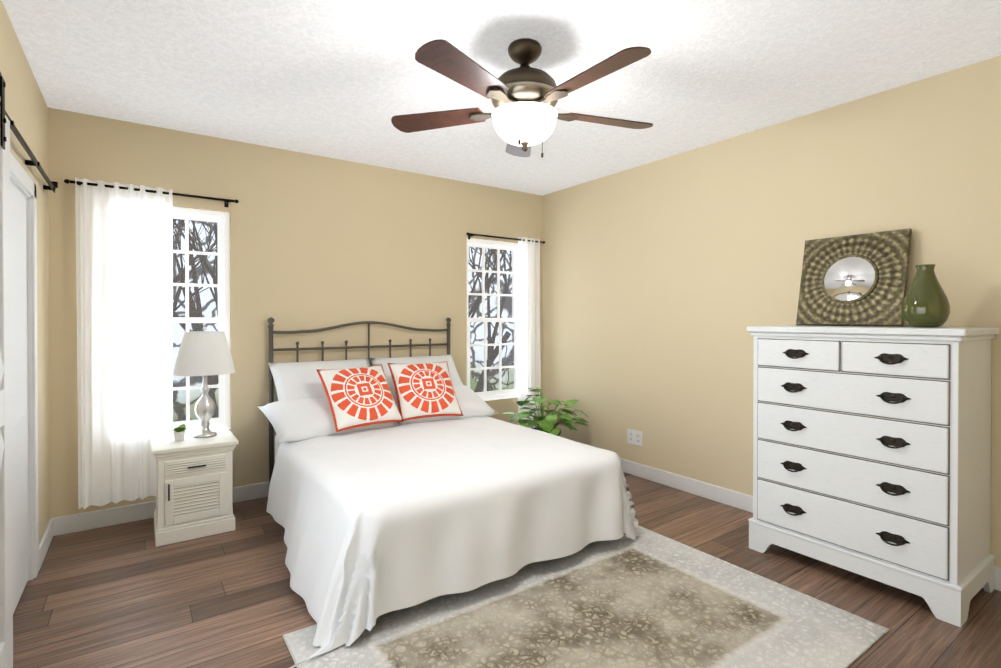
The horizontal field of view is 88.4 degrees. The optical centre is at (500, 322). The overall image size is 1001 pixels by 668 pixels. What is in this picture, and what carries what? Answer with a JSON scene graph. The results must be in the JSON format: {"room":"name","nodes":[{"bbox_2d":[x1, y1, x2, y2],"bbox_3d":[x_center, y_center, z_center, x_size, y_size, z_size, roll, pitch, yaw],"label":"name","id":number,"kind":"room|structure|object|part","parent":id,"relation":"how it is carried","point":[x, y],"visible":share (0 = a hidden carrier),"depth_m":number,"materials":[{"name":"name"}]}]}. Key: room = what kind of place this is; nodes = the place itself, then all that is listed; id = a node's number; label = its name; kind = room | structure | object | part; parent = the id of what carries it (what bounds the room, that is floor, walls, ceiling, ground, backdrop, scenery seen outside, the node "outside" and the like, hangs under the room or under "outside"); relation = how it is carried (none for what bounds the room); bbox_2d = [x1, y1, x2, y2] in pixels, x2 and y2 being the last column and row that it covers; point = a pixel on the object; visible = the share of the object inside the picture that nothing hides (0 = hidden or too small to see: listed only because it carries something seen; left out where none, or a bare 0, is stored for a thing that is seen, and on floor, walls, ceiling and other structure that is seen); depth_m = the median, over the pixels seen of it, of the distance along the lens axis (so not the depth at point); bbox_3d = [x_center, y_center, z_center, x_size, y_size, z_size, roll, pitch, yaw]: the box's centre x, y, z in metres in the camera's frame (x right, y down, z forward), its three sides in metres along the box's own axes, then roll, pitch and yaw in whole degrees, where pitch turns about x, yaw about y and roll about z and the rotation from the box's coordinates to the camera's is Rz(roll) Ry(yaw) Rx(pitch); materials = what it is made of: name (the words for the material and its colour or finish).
{"room":"bedroom","nodes":[
{"label":"bedroom","id":0,"kind":"room"},
{"bbox_2d":[0,0,49,541],"bbox_3d":[-1.231,0.014,0.884,0.160,2.440,4.880,0,0,-35],"label":"wall","id":1,"kind":"structure","parent":0,"point":[26,108],"depth_m":2.49,"materials":[{"name":"beige paint"}]},
{"bbox_2d":[10,152,38,613],"bbox_3d":[-2.078,0.281,2.099,0.179,1.890,0.880,0,0,-35],"label":"door frame","id":2,"kind":"structure","parent":1,"relation":"attached to","point":[24,360],"depth_m":2.33,"materials":[{"name":"white wood"}]},
{"bbox_2d":[0,72,57,667],"bbox_3d":[-1.753,0.196,1.826,0.066,2.020,2.500,0,0,-35],"label":"barn door","id":3,"kind":"structure","parent":1,"relation":"in","point":[6,603],"depth_m":1.71,"materials":[{"name":"white wood"}]},
{"bbox_3d":[-1.753,-0.691,1.821,0.066,0.247,2.500,0,0,-35],"label":"door track rail","id":4,"kind":"part","parent":3,"relation":"part of","materials":[{"name":"black metal"}]},
{"bbox_2d":[39,517,58,570],"bbox_3d":[-2.405,1.170,2.715,0.016,0.105,0.465,0,0,-35],"label":"baseboard","id":5,"kind":"structure","parent":1,"relation":"attached to","point":[52,529],"depth_m":2.77,"materials":[{"name":"white wood"}]},
{"bbox_2d":[48,107,541,517],"bbox_3d":[-1.127,-0.006,4.037,3.955,2.440,0.160,0,0,-35],"label":"wall","id":6,"kind":"structure","parent":0,"point":[317,242],"depth_m":3.66,"materials":[{"name":"beige paint"}]},
{"bbox_2d":[64,178,238,508],"bbox_3d":[-2.114,0.121,3.185,0.892,1.895,0.098,0,0,-35],"label":"curtain","id":7,"kind":"object","parent":6,"relation":"hanging from","point":[124,264],"visible":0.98,"depth_m":3.07,"materials":[{"name":"white fabric"}]},
{"bbox_2d":[54,481,268,534],"bbox_3d":[-1.090,1.162,3.959,3.600,0.105,0.021,0,0,-35],"label":"baseboard","id":8,"kind":"structure","parent":6,"relation":"attached to","point":[68,524],"depth_m":3.11,"materials":[{"name":"white wood"}]},
{"bbox_2d":[173,207,230,432],"bbox_3d":[-2.119,-0.002,3.313,0.670,1.480,0.113,0,0,-35],"label":"window","id":9,"kind":"structure","parent":6,"relation":"in","point":[222,254],"depth_m":3.46,"materials":[{"name":"white wood"}]},
{"bbox_2d":[467,238,517,400],"bbox_3d":[-0.070,-0.011,4.754,0.640,1.480,0.113,0,0,-35],"label":"window","id":10,"kind":"structure","parent":6,"relation":"in","point":[486,395],"depth_m":4.79,"materials":[{"name":"white wood"}]},
{"bbox_2d":[466,232,544,427],"bbox_3d":[0.057,0.134,4.713,0.882,1.850,0.096,0,0,-35],"label":"curtain","id":11,"kind":"object","parent":6,"relation":"hanging from","point":[529,367],"visible":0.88,"depth_m":4.84,"materials":[{"name":"white fabric"}]},
{"bbox_2d":[2,0,1000,195],"bbox_3d":[0.276,-1.264,2.032,3.955,0.100,5.040,0,0,-35],"label":"ceiling","id":12,"kind":"structure","parent":0,"point":[347,80],"depth_m":2.44,"materials":[{"name":"paint"}]},
{"bbox_2d":[391,38,652,157],"bbox_3d":[0.139,-0.966,2.235,1.236,0.495,1.195,0,0,-35],"label":"ceiling fan","id":13,"kind":"object","parent":12,"relation":"hanging from","point":[524,97],"visible":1,"depth_m":2.15,"materials":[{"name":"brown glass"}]},
{"bbox_3d":[0.107,-0.853,2.271,0.292,0.125,0.292,0,0,-35],"label":"lamp shade","id":14,"kind":"part","parent":13,"relation":"part of","materials":[{"name":"white glass"}]},
{"bbox_2d":[13,472,1000,667],"bbox_3d":[0.276,1.276,2.049,3.955,0.100,5.040,0,0,-35],"label":"floor","id":15,"kind":"structure","parent":0,"point":[128,595],"depth_m":2.28,"materials":[{"name":"brown wood"}]},
{"bbox_2d":[150,428,237,546],"bbox_3d":[-1.824,0.955,3.061,0.421,0.530,0.426,0,0,-35],"label":"nightstand","id":16,"kind":"object","parent":15,"relation":"on","point":[194,488],"visible":1,"depth_m":2.91,"materials":[{"name":"white paint"}]},
{"bbox_2d":[172,424,186,440],"bbox_3d":[-1.879,0.644,3.006,0.079,0.090,0.080,0,0,-35],"label":"succulent","id":17,"kind":"object","parent":16,"relation":"on","point":[179,433],"visible":1,"depth_m":2.99,"materials":[{"name":"green plant"}]},
{"bbox_2d":[172,327,235,463],"bbox_3d":[-1.811,0.488,3.162,0.349,0.923,0.422,0,0,-35],"label":"lamp","id":18,"kind":"object","parent":16,"relation":"on","point":[204,354],"visible":0.98,"depth_m":3.03,"materials":[{"name":"silver metal"}]},
{"bbox_2d":[257,317,642,667],"bbox_3d":[-0.518,0.588,3.123,1.939,1.239,1.986,0,0,-35],"label":"bed","id":19,"kind":"object","parent":15,"relation":"on","point":[398,483],"visible":1,"depth_m":2.53,"materials":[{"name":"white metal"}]},
{"bbox_2d":[503,387,588,435],"bbox_3d":[0.400,0.884,4.341,0.717,0.653,0.627,0,0,-35],"label":"plant","id":20,"kind":"object","parent":15,"relation":"on","point":[547,425],"visible":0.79,"depth_m":4.29,"materials":[{"name":"green plant"}]},
{"bbox_2d":[283,525,888,667],"bbox_3d":[0.349,1.221,2.027,1.986,0.008,1.346,0,0,-35],"label":"rug","id":21,"kind":"object","parent":15,"relation":"on","point":[648,598],"visible":0.81,"depth_m":2.08,"materials":[{"name":"beige fabric"}]},
{"bbox_2d":[747,326,998,626],"bbox_3d":[1.796,0.623,2.563,0.530,1.200,0.902,0,0,-35],"label":"dresser","id":22,"kind":"object","parent":15,"relation":"on","point":[871,452],"visible":1,"depth_m":2.31,"materials":[{"name":"paint"}]},
{"bbox_2d":[796,228,911,325],"bbox_3d":[1.877,-0.228,2.761,0.135,0.492,0.500,0,0,-35],"label":"mirror","id":23,"kind":"object","parent":22,"relation":"on","point":[857,280],"visible":1,"depth_m":2.72,"materials":[{"name":"brown metal"}]},
{"bbox_2d":[901,264,949,326],"bbox_3d":[1.935,-0.119,2.344,0.172,0.283,0.172,0,0,-35],"label":"vase","id":24,"kind":"object","parent":22,"relation":"on","point":[925,303],"visible":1,"depth_m":2.30,"materials":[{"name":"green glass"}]},
{"bbox_2d":[542,55,1000,567],"bbox_3d":[1.874,0.000,3.066,0.160,2.440,4.880,0,0,-35],"label":"wall","id":25,"kind":"structure","parent":0,"point":[667,281],"depth_m":3.40,"materials":[{"name":"beige paint"}]},
{"bbox_2d":[627,429,641,445],"bbox_3d":[1.063,0.913,4.079,0.007,0.116,0.150,0,0,-35],"label":"electrical outlet","id":26,"kind":"object","parent":25,"relation":"attached to","point":[634,437],"visible":1,"depth_m":4.08,"materials":[{"name":"white plastic"}]},
{"bbox_2d":[620,458,1000,590],"bbox_3d":[1.754,1.167,3.087,0.021,0.105,4.720,0,0,-35],"label":"baseboard","id":27,"kind":"structure","parent":25,"relation":"attached to","point":[729,497],"depth_m":3.61,"materials":[{"name":"white wood"}]},
{"label":"outside","id":28,"kind":"structure","parent":0,"visible":0},
{"bbox_2d":[173,219,513,421],"bbox_3d":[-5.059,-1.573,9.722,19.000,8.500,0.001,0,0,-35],"label":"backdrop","id":29,"kind":"structure","parent":28,"point":[208,306],"depth_m":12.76,"materials":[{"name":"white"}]},
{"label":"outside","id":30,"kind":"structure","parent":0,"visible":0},
{"bbox_2d":[173,219,512,417],"bbox_3d":[-2.576,-1.255,6.533,8.169,5.758,4.502,0,0,-35],"label":"tree","id":31,"kind":"object","parent":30,"point":[475,386],"depth_m":6.45,"materials":[{"name":"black plant"}]}
]}

